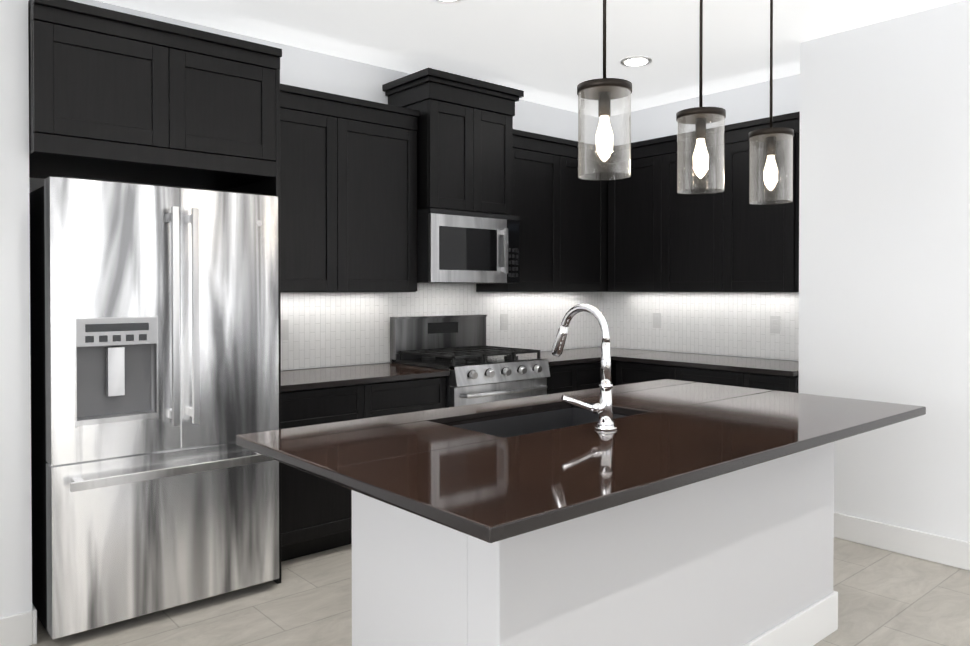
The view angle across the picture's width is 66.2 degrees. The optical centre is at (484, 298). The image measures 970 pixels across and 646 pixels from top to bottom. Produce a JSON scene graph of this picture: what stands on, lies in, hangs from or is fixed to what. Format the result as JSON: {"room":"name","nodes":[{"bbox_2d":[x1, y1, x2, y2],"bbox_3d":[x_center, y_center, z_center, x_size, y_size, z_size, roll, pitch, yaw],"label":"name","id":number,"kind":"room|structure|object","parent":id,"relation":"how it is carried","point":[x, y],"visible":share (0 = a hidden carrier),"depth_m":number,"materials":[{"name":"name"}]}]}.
{"room":"kitchen","nodes":[
{"label":"kitchen","id":0,"kind":"room"},
{"bbox_2d":[0,0,31,617],"bbox_3d":[-3.409,-0.047,1.805,3.870,2.740,0.690,-1,1,-41],"label":"wall","id":1,"kind":"structure","parent":0,"point":[15,498],"depth_m":2.78,"materials":[{"name":"white paint"}]},
{"bbox_2d":[0,604,36,645],"bbox_3d":[-3.389,1.258,1.807,3.884,0.130,0.674,-1,1,-41],"label":"baseboard","id":2,"kind":"structure","parent":1,"relation":"attached to","point":[19,629],"depth_m":2.79,"materials":[{"name":"white paint"}]},
{"bbox_2d":[28,0,600,370],"bbox_3d":[-2.070,-0.065,3.489,8.100,2.740,0.100,-1,1,-41],"label":"wall","id":3,"kind":"structure","parent":0,"point":[310,69],"depth_m":4.48,"materials":[{"name":"white paint"}]},
{"bbox_2d":[280,84,418,291],"bbox_3d":[-0.909,-0.575,4.192,1.075,1.075,0.352,-1,1,-41],"label":"upper cabinet","id":4,"kind":"object","parent":3,"relation":"attached to","point":[348,194],"visible":0.65,"depth_m":4.11,"materials":[{"name":"black wood"}]},
{"bbox_2d":[281,283,601,369],"bbox_3d":[-0.240,0.143,5.007,3.150,0.507,0.008,-1,1,-41],"label":"backsplash","id":5,"kind":"structure","parent":3,"relation":"attached to","point":[327,329],"depth_m":4.75,"materials":[{"name":"tile"}]},
{"bbox_2d":[281,320,288,339],"bbox_3d":[-1.145,0.177,4.212,0.072,0.116,0.006,-1,1,-41],"label":"electrical outlet","id":6,"kind":"object","parent":5,"relation":"attached to","point":[284,329],"visible":0.6,"depth_m":4.22,"materials":[{"name":"grey plastic"}]},
{"bbox_2d":[500,314,507,329],"bbox_3d":[0.139,0.166,5.326,0.072,0.116,0.006,-1,1,-41],"label":"electrical outlet","id":7,"kind":"object","parent":5,"relation":"attached to","point":[503,321],"visible":1,"depth_m":5.32,"materials":[{"name":"grey plastic"}]},
{"bbox_2d":[382,68,523,214],"bbox_3d":[-0.196,-0.938,4.722,0.766,0.800,0.480,-1,1,-41],"label":"upper cabinet","id":8,"kind":"object","parent":3,"relation":"attached to","point":[465,145],"visible":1,"depth_m":4.53,"materials":[{"name":"black wood"}]},
{"bbox_2d":[417,208,519,283],"bbox_3d":[-0.176,-0.317,4.732,0.717,0.434,0.491,-1,1,-41],"label":"over-the-range microwave","id":9,"kind":"object","parent":8,"relation":"attached to","point":[459,247],"visible":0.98,"depth_m":4.53,"materials":[{"name":"silver metal"}]},
{"bbox_2d":[476,131,551,291],"bbox_3d":[0.255,-0.568,5.217,0.567,1.040,0.330,-1,1,-41],"label":"upper cabinet","id":10,"kind":"object","parent":3,"relation":"attached to","point":[532,157],"depth_m":5.07,"materials":[{"name":"black wood"}]},
{"bbox_2d":[552,139,607,291],"bbox_3d":[0.619,-0.571,5.485,0.596,1.040,0.401,-1,1,-41],"label":"upper cabinet","id":11,"kind":"object","parent":3,"relation":"attached to","point":[579,206],"depth_m":5.37,"materials":[{"name":"black wood"}]},
{"bbox_2d":[31,537,969,645],"bbox_3d":[0.383,1.366,0.601,8.200,0.060,7.700,-1,1,-41],"label":"floor","id":12,"kind":"structure","parent":0,"point":[887,598],"depth_m":3.11,"materials":[{"name":"tile"}]},
{"bbox_2d":[29,176,278,639],"bbox_3d":[-1.501,0.419,3.319,0.900,1.775,0.850,-1,1,-41],"label":"fridge","id":13,"kind":"object","parent":12,"relation":"on","point":[154,342],"visible":0.94,"depth_m":2.99,"materials":[{"name":"silver metal"}]},
{"bbox_2d":[28,0,281,583],"bbox_3d":[-1.543,0.087,3.360,0.976,2.440,0.776,-1,1,-41],"label":"cabinet","id":14,"kind":"object","parent":12,"relation":"on","point":[119,96],"visible":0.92,"depth_m":3.05,"materials":[{"name":"black wood"}]},
{"bbox_2d":[281,376,445,561],"bbox_3d":[-0.823,0.868,4.113,1.077,0.862,0.594,-1,1,-41],"label":"base cabinet","id":15,"kind":"object","parent":12,"relation":"on","point":[316,514],"visible":0.35,"depth_m":3.76,"materials":[{"name":"black wood"}]},
{"bbox_2d":[281,363,449,391],"bbox_3d":[-0.810,0.423,4.093,1.081,0.028,0.625,-1,1,-41],"label":"countertop","id":16,"kind":"structure","parent":15,"relation":"on","point":[301,379],"depth_m":4.02,"materials":[{"name":"stone"}]},
{"bbox_2d":[390,314,549,407],"bbox_3d":[-0.083,0.704,4.668,0.750,1.178,0.711,-1,1,-41],"label":"range","id":17,"kind":"object","parent":12,"relation":"on","point":[468,359],"visible":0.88,"depth_m":4.60,"materials":[{"name":"silver metal"}]},
{"bbox_2d":[545,363,584,394],"bbox_3d":[0.315,0.857,5.100,0.385,0.862,0.594,-1,1,-41],"label":"base cabinet","id":18,"kind":"object","parent":12,"relation":"on","point":[571,377],"depth_m":4.90,"materials":[{"name":"black wood"}]},
{"bbox_2d":[352,444,837,645],"bbox_3d":[0.483,0.869,2.620,1.811,0.890,0.713,-1,1,-41],"label":"kitchen island","id":19,"kind":"object","parent":12,"relation":"on","point":[667,512],"depth_m":2.18,"materials":[{"name":"grey paint"}]},
{"bbox_2d":[236,380,925,547],"bbox_3d":[0.441,0.411,2.448,2.126,0.030,1.130,-1,1,-41],"label":"island countertop","id":20,"kind":"structure","parent":19,"relation":"on","point":[489,488],"depth_m":1.99,"materials":[{"name":"brown stone"}]},
{"bbox_2d":[448,404,627,435],"bbox_3d":[0.200,0.533,2.512,0.728,0.238,0.408,-1,1,-41],"label":"sink","id":21,"kind":"object","parent":20,"relation":"in","point":[507,423],"depth_m":2.72,"materials":[{"name":"metal"}]},
{"bbox_2d":[551,304,623,431],"bbox_3d":[0.264,0.207,2.309,0.182,0.382,0.258,-1,1,-41],"label":"faucet","id":22,"kind":"object","parent":20,"relation":"on","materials":[{"name":"silver metal"}]},
{"bbox_2d":[585,360,612,389],"bbox_3d":[0.517,0.855,5.275,0.383,0.862,0.594,-1,1,-41],"label":"base cabinet","id":23,"kind":"object","parent":12,"relation":"on","point":[592,369],"depth_m":5.08,"materials":[{"name":"black wood"}]},
{"bbox_2d":[613,360,615,385],"bbox_3d":[0.880,0.852,5.590,0.692,0.862,0.594,-1,1,-41],"label":"base cabinet","id":24,"kind":"object","parent":12,"relation":"on","point":[614,361],"depth_m":5.25,"materials":[{"name":"black wood"}]},
{"bbox_2d":[616,361,663,385],"bbox_3d":[1.306,0.856,5.173,0.594,0.862,0.563,-1,1,-41],"label":"base cabinet","id":25,"kind":"object","parent":12,"relation":"on","point":[627,372],"depth_m":5.04,"materials":[{"name":"black wood"}]},
{"bbox_2d":[516,347,798,375],"bbox_3d":[1.089,0.414,4.886,1.284,0.028,1.917,-1,1,-41],"label":"countertop","id":26,"kind":"structure","parent":25,"relation":"on","point":[717,362],"depth_m":4.90,"materials":[{"name":"stone"}]},
{"bbox_2d":[664,365,731,385],"bbox_3d":[1.610,0.860,4.823,0.594,0.862,0.597,-1,1,-41],"label":"base cabinet","id":27,"kind":"object","parent":12,"relation":"on","point":[713,376],"depth_m":4.68,"materials":[{"name":"black wood"}]},
{"bbox_2d":[732,371,798,392],"bbox_3d":[1.854,0.863,4.541,0.594,0.862,0.384,-1,1,-41],"label":"base cabinet","id":28,"kind":"object","parent":12,"relation":"on","point":[742,379],"depth_m":4.34,"materials":[{"name":"black wood"}]},
{"bbox_2d":[96,0,962,117],"bbox_3d":[0.383,-1.444,0.571,8.200,0.080,7.700,-1,1,-41],"label":"ceiling","id":29,"kind":"structure","parent":0,"point":[547,52],"depth_m":4.04,"materials":[{"name":"white paint"}]},
{"bbox_2d":[435,0,460,1],"bbox_3d":[-0.176,-1.429,3.489,0.190,0.011,0.190,-1,1,-41],"label":"recessed light","id":30,"kind":"object","parent":29,"relation":"in","point":[448,0],"visible":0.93,"depth_m":3.56,"materials":[{"name":"white paint"}]},
{"bbox_2d":[577,0,631,179],"bbox_3d":[0.358,-0.894,2.224,0.164,1.055,0.164,-1,1,-41],"label":"pendant light","id":31,"kind":"object","parent":29,"relation":"hanging from","point":[604,91],"visible":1,"depth_m":2.21,"materials":[{"name":"clear glass"}]},
{"bbox_2d":[620,56,651,66],"bbox_3d":[0.918,-1.440,4.517,0.190,0.011,0.190,-1,1,-41],"label":"recessed light","id":32,"kind":"object","parent":29,"relation":"in","point":[634,61],"visible":0.96,"depth_m":4.50,"materials":[{"name":"white paint"}]},
{"bbox_2d":[676,0,725,193],"bbox_3d":[0.743,-0.897,2.558,0.164,1.055,0.164,-1,1,-41],"label":"pendant light","id":33,"kind":"object","parent":29,"relation":"hanging from","point":[700,117],"visible":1,"depth_m":2.55,"materials":[{"name":"clear glass"}]},
{"bbox_2d":[749,0,793,203],"bbox_3d":[1.106,-0.901,2.872,0.164,1.055,0.164,-1,1,-41],"label":"pendant light","id":34,"kind":"object","parent":29,"relation":"hanging from","point":[770,136],"visible":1,"depth_m":2.86,"materials":[{"name":"clear glass"}]},
{"bbox_2d":[609,74,799,360],"bbox_3d":[3.442,-0.062,3.240,0.100,2.740,7.500,-1,1,-41],"label":"wall","id":35,"kind":"structure","parent":0,"point":[745,103],"depth_m":5.17,"materials":[{"name":"white paint"}]},
{"bbox_2d":[608,139,667,291],"bbox_3d":[1.186,-0.570,5.454,0.401,1.040,0.571,-1,1,-41],"label":"upper cabinet","id":36,"kind":"object","parent":35,"relation":"attached to","point":[645,226],"depth_m":5.35,"materials":[{"name":"black wood"}]},
{"bbox_2d":[668,131,711,291],"bbox_3d":[1.514,-0.567,5.129,0.330,1.040,0.611,-1,1,-41],"label":"upper cabinet","id":37,"kind":"object","parent":35,"relation":"attached to","point":[689,215],"depth_m":5.04,"materials":[{"name":"black wood"}]},
{"bbox_2d":[602,292,798,360],"bbox_3d":[1.579,0.139,5.307,0.008,0.507,1.922,-1,1,-41],"label":"backsplash","id":38,"kind":"structure","parent":35,"relation":"attached to","point":[729,323],"depth_m":5.29,"materials":[{"name":"tile"}]},
{"bbox_2d":[653,312,660,327],"bbox_3d":[1.299,0.163,5.619,0.006,0.116,0.072,-1,1,-41],"label":"electrical outlet","id":39,"kind":"object","parent":38,"relation":"attached to","point":[656,320],"visible":1,"depth_m":5.62,"materials":[{"name":"grey plastic"}]},
{"bbox_2d":[770,316,779,333],"bbox_3d":[1.915,0.170,4.909,0.006,0.116,0.072,-1,1,-41],"label":"electrical outlet","id":40,"kind":"object","parent":38,"relation":"attached to","point":[774,324],"visible":1,"depth_m":4.91,"materials":[{"name":"grey plastic"}]},
{"bbox_2d":[712,115,799,291],"bbox_3d":[1.857,-0.563,4.734,0.330,1.040,0.698,-1,1,-41],"label":"upper cabinet","id":41,"kind":"object","parent":35,"relation":"attached to","point":[755,247],"depth_m":4.69,"materials":[{"name":"black wood"}]},
{"bbox_2d":[798,0,969,541],"bbox_3d":[3.817,-0.052,2.288,0.580,2.740,5.570,-1,1,-41],"label":"wall","id":42,"kind":"structure","parent":0,"point":[884,236],"depth_m":3.82,"materials":[{"name":"white paint"}]},
{"bbox_2d":[834,512,969,570],"bbox_3d":[3.593,1.252,2.107,0.014,0.135,5.570,-1,1,-41],"label":"baseboard","id":43,"kind":"structure","parent":42,"relation":"attached to","point":[952,552],"depth_m":3.78,"materials":[{"name":"white paint"}]}
]}

